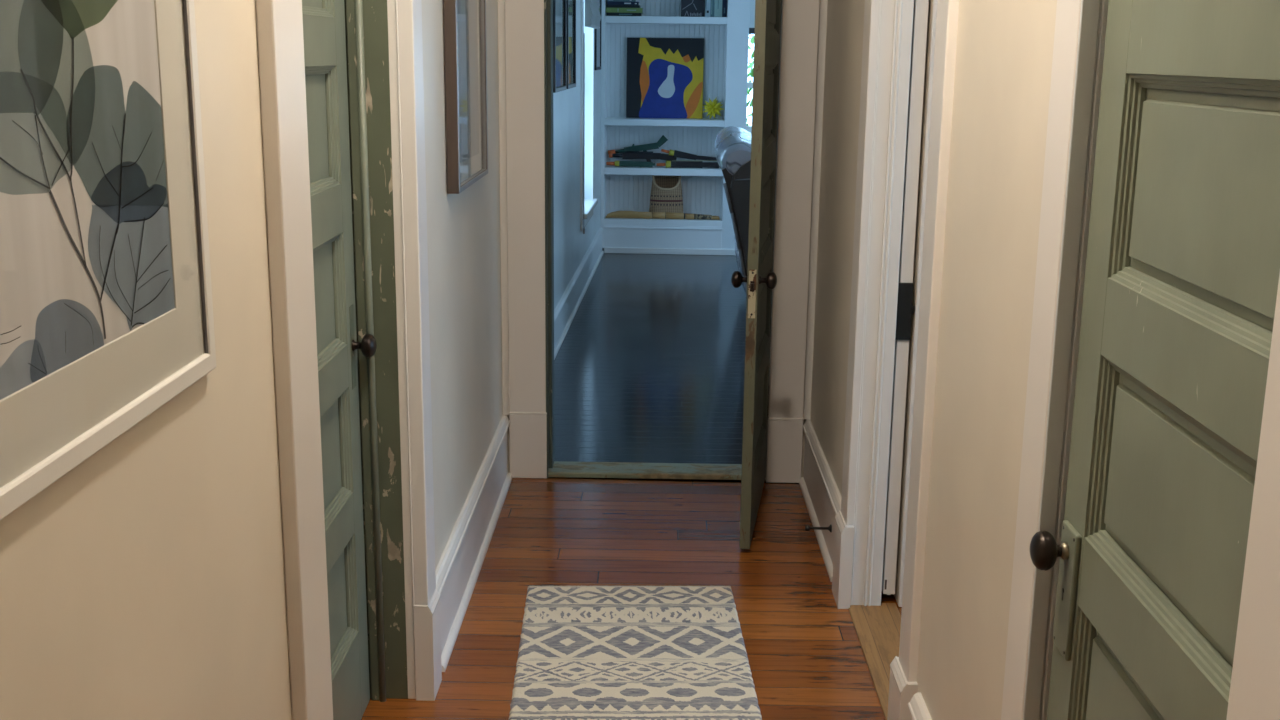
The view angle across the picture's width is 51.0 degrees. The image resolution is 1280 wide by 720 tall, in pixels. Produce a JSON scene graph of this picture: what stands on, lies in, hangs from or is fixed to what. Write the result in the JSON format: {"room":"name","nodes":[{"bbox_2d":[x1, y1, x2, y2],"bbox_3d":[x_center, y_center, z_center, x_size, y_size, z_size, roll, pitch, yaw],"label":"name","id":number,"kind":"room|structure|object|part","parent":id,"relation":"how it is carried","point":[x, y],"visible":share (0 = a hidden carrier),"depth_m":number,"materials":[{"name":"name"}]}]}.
{"room":"home hallway","nodes":[
{"label":"home hallway","id":0,"kind":"room"},
{"bbox_2d":[0,0,502,719],"bbox_3d":[-0.612,-0.128,1.309,0.140,2.750,6.990,1,13,1],"label":"wall","id":1,"kind":"structure","parent":0,"point":[146,581],"depth_m":1.72,"materials":[{"name":"paint"}]},
{"bbox_2d":[0,0,215,519],"bbox_3d":[-0.534,-0.357,1.127,0.012,0.960,0.900,1,13,1],"label":"framed print","id":2,"kind":"object","parent":1,"relation":"attached to","point":[106,304],"visible":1,"depth_m":1.32,"materials":[{"name":"white paper"}]},
{"bbox_2d":[255,0,332,719],"bbox_3d":[-0.523,0.056,2.054,0.025,2.060,0.157,1,13,1],"label":"door frame","id":3,"kind":"structure","parent":1,"relation":"attached to","point":[280,40],"depth_m":2.01,"materials":[{"name":"paint"}]},
{"bbox_2d":[302,0,376,719],"bbox_3d":[-0.643,-0.066,2.605,0.089,2.035,0.890,1,13,1],"label":"door","id":4,"kind":"structure","parent":1,"relation":"in","point":[324,36],"depth_m":2.92,"materials":[{"name":"green paint"}]},
{"bbox_3d":[-0.669,-0.762,2.446,0.008,0.239,0.692,1,13,1],"label":"panel","id":5,"kind":"part","parent":4,"relation":"part of","materials":[{"name":"green paint"}]},
{"bbox_3d":[-0.673,-0.423,2.524,0.008,0.240,0.692,1,13,1],"label":"panel","id":6,"kind":"part","parent":4,"relation":"part of","materials":[{"name":"green paint"}]},
{"bbox_3d":[-0.677,-0.078,2.603,0.008,0.240,0.692,1,13,1],"label":"panel","id":7,"kind":"part","parent":4,"relation":"part of","materials":[{"name":"green paint"}]},
{"bbox_3d":[-0.681,0.257,2.680,0.008,0.237,0.692,1,13,1],"label":"panel","id":8,"kind":"part","parent":4,"relation":"part of","materials":[{"name":"green paint"}]},
{"bbox_3d":[-0.685,0.591,2.757,0.008,0.232,0.692,1,13,1],"label":"panel","id":9,"kind":"part","parent":4,"relation":"part of","materials":[{"name":"green paint"}]},
{"bbox_3d":[-0.647,-0.030,3.024,0.002,0.190,0.037,1,13,1],"label":"lock plate","id":10,"kind":"part","parent":4,"relation":"part of","materials":[{"name":"green paint"}]},
{"bbox_3d":[-0.622,-0.032,3.022,0.056,0.054,0.054,1,13,1],"label":"knob","id":11,"kind":"part","parent":4,"relation":"part of","materials":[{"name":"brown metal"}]},
{"bbox_2d":[346,0,385,701],"bbox_3d":[-0.626,-0.169,3.047,0.036,2.050,0.020,1,13,1],"label":"door frame","id":12,"kind":"structure","parent":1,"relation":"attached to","point":[354,8],"depth_m":3.06,"materials":[{"name":"green paint"}]},
{"bbox_2d":[344,0,441,700],"bbox_3d":[-0.574,-0.186,3.105,0.171,2.060,0.119,1,13,1],"label":"door frame","id":13,"kind":"structure","parent":1,"relation":"attached to","point":[422,598],"depth_m":3.09,"materials":[{"name":"paint"}]},
{"bbox_2d":[443,0,487,193],"bbox_3d":[-0.482,-0.905,3.735,0.033,0.820,0.600,1,13,1],"label":"framed print","id":14,"kind":"object","parent":1,"relation":"attached to","point":[465,48],"visible":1,"depth_m":3.73,"materials":[{"name":"brown wood"}]},
{"bbox_2d":[435,415,511,671],"bbox_3d":[-0.501,0.503,4.160,0.031,0.245,1.643,1,13,1],"label":"baseboard","id":15,"kind":"structure","parent":1,"relation":"attached to","point":[458,569],"depth_m":3.99,"materials":[{"name":"paint"}]},
{"bbox_2d":[498,0,509,414],"bbox_3d":[-0.481,-0.683,4.725,0.024,1.814,0.024,1,13,1],"label":"bead","id":16,"kind":"object","parent":1,"relation":"attached to","point":[501,3],"visible":1,"depth_m":4.75,"materials":[{"name":"paint"}]},
{"bbox_2d":[305,3,819,476],"bbox_3d":[1.196,-0.897,4.745,5.750,2.750,0.115,1,13,1],"label":"wall","id":17,"kind":"structure","parent":0,"point":[804,420],"depth_m":4.96,"materials":[{"name":"paint"}]},
{"bbox_2d":[505,0,553,477],"bbox_3d":[-0.395,-0.582,4.837,0.155,2.060,0.165,1,13,1],"label":"door frame","id":18,"kind":"structure","parent":17,"relation":"attached to","point":[524,19],"depth_m":4.80,"materials":[{"name":"paint"}]},
{"bbox_2d":[731,0,781,548],"bbox_3d":[0.386,-0.469,4.394,0.140,2.020,0.777,2,13,6],"label":"door","id":19,"kind":"structure","parent":17,"relation":"in","point":[761,279],"depth_m":4.20,"materials":[{"name":"green paint"}]},
{"bbox_3d":[0.309,-0.248,4.128,0.058,0.054,0.054,1,13,1],"label":"knob","id":20,"kind":"part","parent":19,"relation":"part of","materials":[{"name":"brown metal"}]},
{"bbox_3d":[0.340,-0.200,4.069,0.022,0.150,0.006,3,13,9],"label":"latch plate","id":21,"kind":"part","parent":19,"relation":"part of","materials":[{"name":"gold metal"}]},
{"bbox_3d":[0.395,0.193,4.545,0.012,0.209,0.531,3,13,9],"label":"panel","id":22,"kind":"part","parent":19,"relation":"part of","materials":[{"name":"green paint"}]},
{"bbox_3d":[0.398,-0.141,4.468,0.012,0.214,0.531,3,13,9],"label":"panel","id":23,"kind":"part","parent":19,"relation":"part of","materials":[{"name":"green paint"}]},
{"bbox_3d":[0.402,-0.477,4.391,0.012,0.217,0.531,3,13,9],"label":"panel","id":24,"kind":"part","parent":19,"relation":"part of","materials":[{"name":"green paint"}]},
{"bbox_3d":[0.391,-0.244,4.113,0.058,0.054,0.054,1,13,1],"label":"knob","id":25,"kind":"part","parent":19,"relation":"part of","materials":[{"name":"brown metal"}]},
{"bbox_3d":[0.406,-0.822,4.312,0.012,0.217,0.531,3,13,9],"label":"panel","id":26,"kind":"part","parent":19,"relation":"part of","materials":[{"name":"green paint"}]},
{"bbox_3d":[0.410,-1.161,4.234,0.012,0.216,0.531,3,13,9],"label":"panel","id":27,"kind":"part","parent":19,"relation":"part of","materials":[{"name":"green paint"}]},
{"bbox_2d":[765,0,819,482],"bbox_3d":[0.537,-0.568,4.821,0.145,2.060,0.173,1,13,1],"label":"door frame","id":28,"kind":"structure","parent":17,"relation":"attached to","point":[799,18],"depth_m":4.77,"materials":[{"name":"paint"}]},
{"bbox_2d":[553,0,600,309],"bbox_3d":[-0.483,-1.618,7.801,0.160,2.750,6.120,1,13,2],"label":"wall","id":29,"kind":"structure","parent":0,"point":[571,245],"depth_m":8.14,"materials":[{"name":"paint"}]},
{"bbox_2d":[553,0,566,92],"bbox_3d":[-0.420,-1.721,6.922,0.027,0.655,0.580,1,13,2],"label":"framed picture","id":30,"kind":"object","parent":29,"relation":"attached to","point":[559,6],"visible":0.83,"depth_m":6.96,"materials":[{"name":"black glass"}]},
{"bbox_3d":[-0.418,-1.721,6.922,0.014,0.615,0.540,1,13,1],"label":"glass","id":31,"kind":"part","parent":30,"relation":"part of","materials":[{"name":"clear glass"}]},
{"bbox_2d":[566,0,575,88],"bbox_3d":[-0.394,-1.863,7.541,0.027,0.655,0.490,1,13,2],"label":"framed picture","id":32,"kind":"object","parent":29,"relation":"attached to","point":[570,4],"visible":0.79,"depth_m":7.60,"materials":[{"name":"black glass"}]},
{"bbox_3d":[-0.391,-1.863,7.541,0.012,0.615,0.450,1,13,1],"label":"glass","id":33,"kind":"part","parent":32,"relation":"part of","materials":[{"name":"clear glass"}]},
{"bbox_2d":[554,227,603,359],"bbox_3d":[-0.413,-0.319,7.834,0.030,0.205,5.590,1,13,2],"label":"baseboard","id":34,"kind":"structure","parent":29,"relation":"attached to","point":[565,311],"depth_m":8.24,"materials":[{"name":"white paint"}]},
{"bbox_2d":[580,0,597,231],"bbox_3d":[-0.393,-1.831,8.955,0.165,1.830,1.000,1,13,2],"label":"window trim","id":35,"kind":"structure","parent":29,"relation":"in","point":[589,204],"depth_m":8.65,"materials":[{"name":"paint"}]},
{"bbox_2d":[583,0,600,233],"bbox_3d":[-0.316,-1.776,8.921,0.054,1.770,0.893,1,13,2],"label":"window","id":36,"kind":"structure","parent":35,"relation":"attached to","point":[592,14],"depth_m":8.57,"materials":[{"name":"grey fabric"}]},
{"bbox_3d":[-0.357,-1.433,8.552,0.016,1.265,0.016,1,13,1],"label":"cord","id":37,"kind":"part","parent":36,"relation":"part of","materials":[{"name":"grey fabric"}]},
{"bbox_2d":[594,0,601,69],"bbox_3d":[-0.305,-2.415,9.675,0.021,0.632,0.500,1,13,2],"label":"framed picture","id":38,"kind":"object","parent":29,"relation":"attached to","point":[597,44],"visible":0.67,"depth_m":9.71,"materials":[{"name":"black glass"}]},
{"bbox_3d":[-0.299,-2.415,9.674,0.012,0.592,0.460,1,13,1],"label":"glass","id":39,"kind":"part","parent":38,"relation":"part of","materials":[{"name":"clear glass"}]},
{"bbox_2d":[361,248,901,719],"bbox_3d":[1.254,0.561,4.661,5.910,0.052,13.272,1,13,1],"label":"floor","id":40,"kind":"structure","parent":0,"point":[806,658],"depth_m":4.57,"materials":[{"name":"brown wood"}]},
{"bbox_2d":[508,586,761,719],"bbox_3d":[-0.019,0.773,3.532,0.604,0.011,0.915,0,13,-2],"label":"rug","id":41,"kind":"object","parent":40,"relation":"on","point":[585,652],"visible":1,"depth_m":3.51,"materials":[{"name":"fabric"}]},
{"bbox_2d":[548,461,741,479],"bbox_3d":[0.061,0.422,5.067,0.850,0.030,0.140,1,13,1],"label":"threshold","id":42,"kind":"object","parent":40,"relation":"on","point":[560,468],"visible":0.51,"depth_m":5.03,"materials":[{"name":"paint"}]},
{"bbox_2d":[600,0,749,255],"bbox_3d":[0.268,-2.111,10.431,1.128,2.550,0.381,1,13,1],"label":"bookshelf","id":43,"kind":"object","parent":40,"relation":"on","point":[726,39],"visible":0.63,"depth_m":10.51,"materials":[{"name":"white paint"}]},
{"bbox_2d":[606,12,641,15],"bbox_3d":[-0.120,-2.652,10.310,0.273,0.026,0.207,1,13,1],"label":"book","id":44,"kind":"object","parent":43,"relation":"on","point":[607,14],"visible":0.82,"depth_m":10.21,"materials":[{"name":"paper"}]},
{"bbox_2d":[606,8,642,13],"bbox_3d":[-0.117,-2.681,10.296,0.283,0.036,0.202,1,13,1],"label":"book","id":45,"kind":"object","parent":44,"relation":"on","point":[608,10],"visible":0.97,"depth_m":10.20,"materials":[{"name":"paper"}]},
{"bbox_2d":[606,5,640,7],"bbox_3d":[-0.125,-2.709,10.293,0.261,0.019,0.197,1,13,1],"label":"book","id":46,"kind":"object","parent":45,"relation":"on","point":[607,6],"visible":0.82,"depth_m":10.20,"materials":[{"name":"paper"}]},
{"bbox_2d":[607,1,638,4],"bbox_3d":[-0.126,-2.730,10.283,0.242,0.026,0.185,1,13,1],"label":"book","id":47,"kind":"object","parent":46,"relation":"on","point":[608,2],"visible":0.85,"depth_m":10.20,"materials":[{"name":"paper"}]},
{"bbox_2d":[607,0,635,1],"bbox_3d":[-0.140,-2.767,10.273,0.224,0.050,0.170,1,13,1],"label":"book","id":48,"kind":"object","parent":47,"relation":"on","point":[607,0],"visible":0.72,"depth_m":10.20,"materials":[{"name":"paper"}]},
{"bbox_2d":[606,161,654,166],"bbox_3d":[-0.072,-1.532,10.491,0.382,0.050,0.046,1,13,1],"label":"toy blaster","id":49,"kind":"object","parent":43,"relation":"on","point":[616,163],"visible":1,"depth_m":10.47,"materials":[{"name":"green plastic"}]},
{"bbox_2d":[609,151,676,161],"bbox_3d":[0.022,-1.586,10.554,0.538,0.107,0.034,1,13,2],"label":"toy blaster","id":50,"kind":"object","parent":43,"relation":"on","point":[647,155],"visible":0.98,"depth_m":10.54,"materials":[{"name":"black plastic"}]},
{"bbox_2d":[608,135,667,154],"bbox_3d":[-0.016,-1.683,10.585,0.474,0.188,0.044,1,13,2],"label":"toy blaster","id":51,"kind":"object","parent":50,"relation":"on","point":[663,139],"visible":1,"depth_m":10.57,"materials":[{"name":"plastic"}]},
{"bbox_3d":[-0.007,-1.633,10.544,0.220,0.012,0.012,1,13,2],"label":"rail","id":52,"kind":"part","parent":50,"relation":"part of","materials":[{"name":"black plastic"}]},
{"bbox_2d":[606,211,719,219],"bbox_3d":[0.178,-1.138,10.542,0.894,0.059,0.032,1,13,2],"label":"wooden paddle","id":53,"kind":"object","parent":43,"relation":"on","point":[617,214],"visible":1,"depth_m":10.53,"materials":[{"name":"brown wood"}]},
{"bbox_3d":[-0.088,-1.144,10.552,0.362,0.059,0.032,1,13,2],"label":"blade","id":54,"kind":"part","parent":53,"relation":"part of","materials":[{"name":"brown wood"}]},
{"bbox_3d":[0.594,-1.117,10.530,0.063,0.031,0.034,1,13,1],"label":"knob","id":55,"kind":"part","parent":53,"relation":"part of","materials":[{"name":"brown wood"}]},
{"bbox_3d":[0.186,-1.105,10.643,0.924,0.048,0.277,1,13,2],"label":"shelf","id":56,"kind":"part","parent":43,"relation":"part of","materials":[{"name":"white paint"}]},
{"bbox_3d":[0.190,-1.490,10.551,0.924,0.054,0.284,1,13,2],"label":"shelf","id":57,"kind":"part","parent":43,"relation":"part of","materials":[{"name":"white paint"}]},
{"bbox_2d":[626,37,703,118],"bbox_3d":[0.195,-2.203,10.498,0.600,0.616,0.059,1,13,2],"label":"canvas painting","id":58,"kind":"object","parent":43,"relation":"on","point":[665,75],"visible":1,"depth_m":10.49},
{"bbox_3d":[0.194,-1.856,10.467,0.924,0.049,0.284,1,13,2],"label":"shelf","id":59,"kind":"part","parent":43,"relation":"part of","materials":[{"name":"white paint"}]},
{"bbox_2d":[649,175,682,212],"bbox_3d":[0.209,-1.301,10.622,0.276,0.342,0.170,1,13,1],"label":"basket","id":60,"kind":"object","parent":43,"relation":"on","point":[666,191],"visible":0.82,"depth_m":10.57,"materials":[{"name":"wicker"}]},
{"bbox_3d":[0.203,-2.605,10.295,0.924,0.052,0.284,1,13,2],"label":"shelf","id":61,"kind":"part","parent":43,"relation":"part of","materials":[{"name":"white paint"}]},
{"bbox_3d":[0.263,-0.853,10.546,1.090,0.047,0.015,1,13,2],"label":"trim","id":62,"kind":"part","parent":43,"relation":"part of","materials":[{"name":"paint"}]},
{"bbox_2d":[656,160,718,167],"bbox_3d":[0.374,-1.531,10.479,0.491,0.063,0.055,1,13,1],"label":"toy blaster","id":63,"kind":"object","parent":43,"relation":"on","point":[674,163],"visible":1,"depth_m":10.46,"materials":[{"name":"plastic"}]},
{"bbox_2d":[661,149,716,159],"bbox_3d":[0.395,-1.604,10.491,0.463,0.086,0.049,1,13,1],"label":"toy blaster","id":64,"kind":"object","parent":63,"relation":"on","point":[679,154],"visible":0.98,"depth_m":10.47,"materials":[{"name":"black plastic"}]},
{"bbox_2d":[681,0,704,16],"bbox_3d":[0.403,-2.739,10.220,0.180,0.248,0.047,1,13,2],"label":"magazine","id":65,"kind":"object","parent":43,"relation":"on","point":[689,8],"visible":1,"depth_m":10.22,"materials":[{"name":"black paper"}]},
{"bbox_2d":[683,1,700,15],"bbox_3d":[0.396,-2.696,10.218,0.146,0.156,0.026,1,13,1],"label":"art","id":66,"kind":"object","parent":65,"relation":"attached to","point":[690,8],"depth_m":10.22},
{"bbox_2d":[705,0,710,16],"bbox_3d":[0.519,-2.744,10.241,0.038,0.250,0.181,1,13,2],"label":"book","id":67,"kind":"object","parent":43,"relation":"on","point":[707,2],"visible":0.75,"depth_m":10.17,"materials":[{"name":"paper"}]},
{"bbox_2d":[710,0,714,16],"bbox_3d":[0.553,-2.749,10.239,0.030,0.262,0.181,1,13,2],"label":"book","id":68,"kind":"object","parent":43,"relation":"on","point":[712,1],"visible":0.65,"depth_m":10.17,"materials":[{"name":"paper"}]},
{"bbox_2d":[702,97,723,118],"bbox_3d":[0.570,-1.958,10.449,0.180,0.181,0.181,1,13,1],"label":"star","id":69,"kind":"object","parent":43,"relation":"on","point":[713,108],"visible":1,"depth_m":10.42,"materials":[{"name":"yellow plastic"}]},
{"bbox_2d":[714,0,721,16],"bbox_3d":[0.598,-2.740,10.239,0.063,0.245,0.182,1,13,1],"label":"book","id":70,"kind":"object","parent":43,"relation":"on","point":[718,3],"visible":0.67,"depth_m":10.17,"materials":[{"name":"paper"}]},
{"bbox_2d":[722,0,726,16],"bbox_3d":[0.645,-2.741,10.237,0.034,0.250,0.181,1,13,2],"label":"book","id":71,"kind":"object","parent":43,"relation":"on","point":[724,2],"visible":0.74,"depth_m":10.16,"materials":[{"name":"paper"}]},
{"bbox_2d":[714,126,750,296],"bbox_3d":[1.015,-0.846,8.229,1.148,1.087,2.002,1,13,1],"label":"sofa","id":72,"kind":"object","parent":40,"relation":"on","point":[732,145],"visible":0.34,"depth_m":7.27,"materials":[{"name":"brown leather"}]},
{"bbox_3d":[0.649,-0.902,8.245,0.345,0.820,1.880,1,13,2],"label":"backrest","id":73,"kind":"part","parent":72,"relation":"part of","materials":[{"name":"brown leather"}]},
{"bbox_3d":[0.629,-0.749,7.288,0.290,0.710,0.102,1,13,1],"label":"panel","id":74,"kind":"part","parent":72,"relation":"part of","materials":[{"name":"brown leather"}]},
{"bbox_2d":[810,0,1245,719],"bbox_3d":[0.700,-0.110,1.293,0.235,2.750,6.990,1,13,1],"label":"wall","id":75,"kind":"structure","parent":0,"point":[1004,48],"depth_m":2.42,"materials":[{"name":"paint"}]},
{"bbox_2d":[803,0,827,419],"bbox_3d":[0.622,-0.668,4.711,0.024,1.814,0.024,1,13,1],"label":"bead","id":76,"kind":"object","parent":75,"relation":"attached to","point":[823,3],"visible":1,"depth_m":4.74,"materials":[{"name":"paint"}]},
{"bbox_2d":[805,525,831,531],"bbox_3d":[0.554,0.522,4.164,0.082,0.025,0.025,1,13,1],"label":"door stop","id":77,"kind":"object","parent":75,"relation":"attached to","point":[807,527],"visible":1,"depth_m":4.16,"materials":[{"name":"black metal"}]},
{"bbox_3d":[0.558,0.522,4.164,0.064,0.008,0.008,1,13,1],"label":"rod","id":78,"kind":"part","parent":77,"relation":"part of","materials":[{"name":"black metal"}]},
{"bbox_2d":[799,420,841,581],"bbox_3d":[0.598,0.449,4.450,0.031,0.245,1.020,1,13,1],"label":"baseboard","id":79,"kind":"structure","parent":75,"relation":"attached to","point":[821,494],"depth_m":4.44,"materials":[{"name":"paint"}]},
{"bbox_2d":[832,0,913,608],"bbox_3d":[0.642,-0.305,3.684,0.127,2.060,0.142,1,13,1],"label":"door frame","id":80,"kind":"structure","parent":75,"relation":"attached to","point":[859,534],"depth_m":3.67,"materials":[{"name":"paint"}]},
{"bbox_2d":[848,603,900,719],"bbox_3d":[0.662,0.814,3.450,0.142,0.024,0.900,1,13,1],"label":"sill","id":81,"kind":"structure","parent":75,"relation":"attached to","point":[877,628],"depth_m":3.65,"materials":[{"name":"brown wood"}]},
{"bbox_2d":[882,0,928,594],"bbox_3d":[0.733,-0.393,4.029,0.056,2.022,0.790,1,13,1],"label":"door","id":82,"kind":"structure","parent":75,"relation":"in","point":[905,309],"depth_m":3.67,"materials":[{"name":"paint"}]},
{"bbox_2d":[898,0,936,606],"bbox_3d":[0.802,-0.293,3.639,0.093,2.060,0.015,1,13,1],"label":"door frame","id":83,"kind":"structure","parent":75,"relation":"attached to","point":[934,8],"depth_m":3.66,"materials":[{"name":"paint"}]},
{"bbox_2d":[908,692,931,719],"bbox_3d":[0.568,0.893,2.518,0.031,0.245,0.675,1,13,1],"label":"baseboard","id":84,"kind":"structure","parent":75,"relation":"attached to","point":[917,706],"depth_m":2.77,"materials":[{"name":"paint"}]},
{"bbox_2d":[887,0,958,719],"bbox_3d":[0.700,-0.088,2.739,0.271,2.060,0.136,1,13,1],"label":"door frame","id":85,"kind":"structure","parent":75,"relation":"attached to","point":[903,685],"depth_m":2.73,"materials":[{"name":"paint"}]},
{"bbox_2d":[1001,0,1179,719],"bbox_3d":[0.645,0.098,1.930,0.155,2.060,0.113,1,13,1],"label":"door frame","id":86,"kind":"structure","parent":75,"relation":"attached to","point":[1080,25],"depth_m":1.87,"materials":[{"name":"paint"}]},
{"bbox_2d":[1030,0,1279,719],"bbox_3d":[0.578,0.194,1.518,0.091,2.030,0.690,1,13,1],"label":"door","id":87,"kind":"structure","parent":75,"relation":"in","point":[1182,271],"depth_m":1.52,"materials":[{"name":"green paint"}]},
{"bbox_3d":[0.564,0.261,1.839,0.056,0.054,0.054,1,13,1],"label":"knob","id":88,"kind":"part","parent":87,"relation":"part of","materials":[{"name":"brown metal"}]},
{"bbox_3d":[0.606,0.507,1.596,0.016,0.237,0.483,1,13,1],"label":"panel","id":89,"kind":"part","parent":87,"relation":"part of","materials":[{"name":"green paint"}]},
{"bbox_3d":[0.610,0.170,1.519,0.016,0.240,0.483,1,13,1],"label":"panel","id":90,"kind":"part","parent":87,"relation":"part of","materials":[{"name":"green paint"}]},
{"bbox_3d":[0.614,-0.173,1.440,0.016,0.245,0.483,1,13,1],"label":"panel","id":91,"kind":"part","parent":87,"relation":"part of","materials":[{"name":"green paint"}]},
{"bbox_2d":[1226,273,1279,719],"bbox_3d":[0.631,0.268,1.188,0.160,2.060,0.114,1,13,1],"label":"door frame","id":92,"kind":"structure","parent":75,"relation":"attached to","point":[1254,694],"depth_m":1.19,"materials":[{"name":"paint"}]},
{"bbox_3d":[1.889,-2.239,10.623,4.664,2.750,0.272,1,13,1],"label":"wall","id":93,"kind":"structure","parent":0,"visible":0},
{"bbox_2d":[746,82,752,131],"bbox_3d":[1.442,-2.432,10.592,1.260,1.270,0.040,1,13,2],"label":"window","id":94,"kind":"structure","parent":93,"relation":"in","point":[749,84],"depth_m":10.66,"materials":[{"name":"paint"}]},
{"bbox_2d":[749,0,754,33],"bbox_3d":[1.444,-2.787,10.454,1.240,0.493,0.035,1,13,2],"label":"roller shade","id":95,"kind":"object","parent":93,"relation":"attached to","point":[752,2],"visible":0.02,"depth_m":10.50,"materials":[{"name":"white fabric"}]},
{"label":"outside","id":96,"kind":"structure","parent":0,"visible":0},
{"bbox_3d":[4.290,-2.700,20.452,40.000,0.100,18.800,1,13,1],"label":"lawn","id":97,"kind":"structure","parent":96,"visible":0},
{"bbox_2d":[746,34,753,125],"bbox_3d":[1.828,-3.160,16.170,3.102,2.857,3.117,1,13,1],"label":"shrub","id":98,"kind":"object","parent":97,"relation":"on","point":[750,65],"visible":0.02,"depth_m":17.07,"materials":[{"name":"green plant"}]}
]}

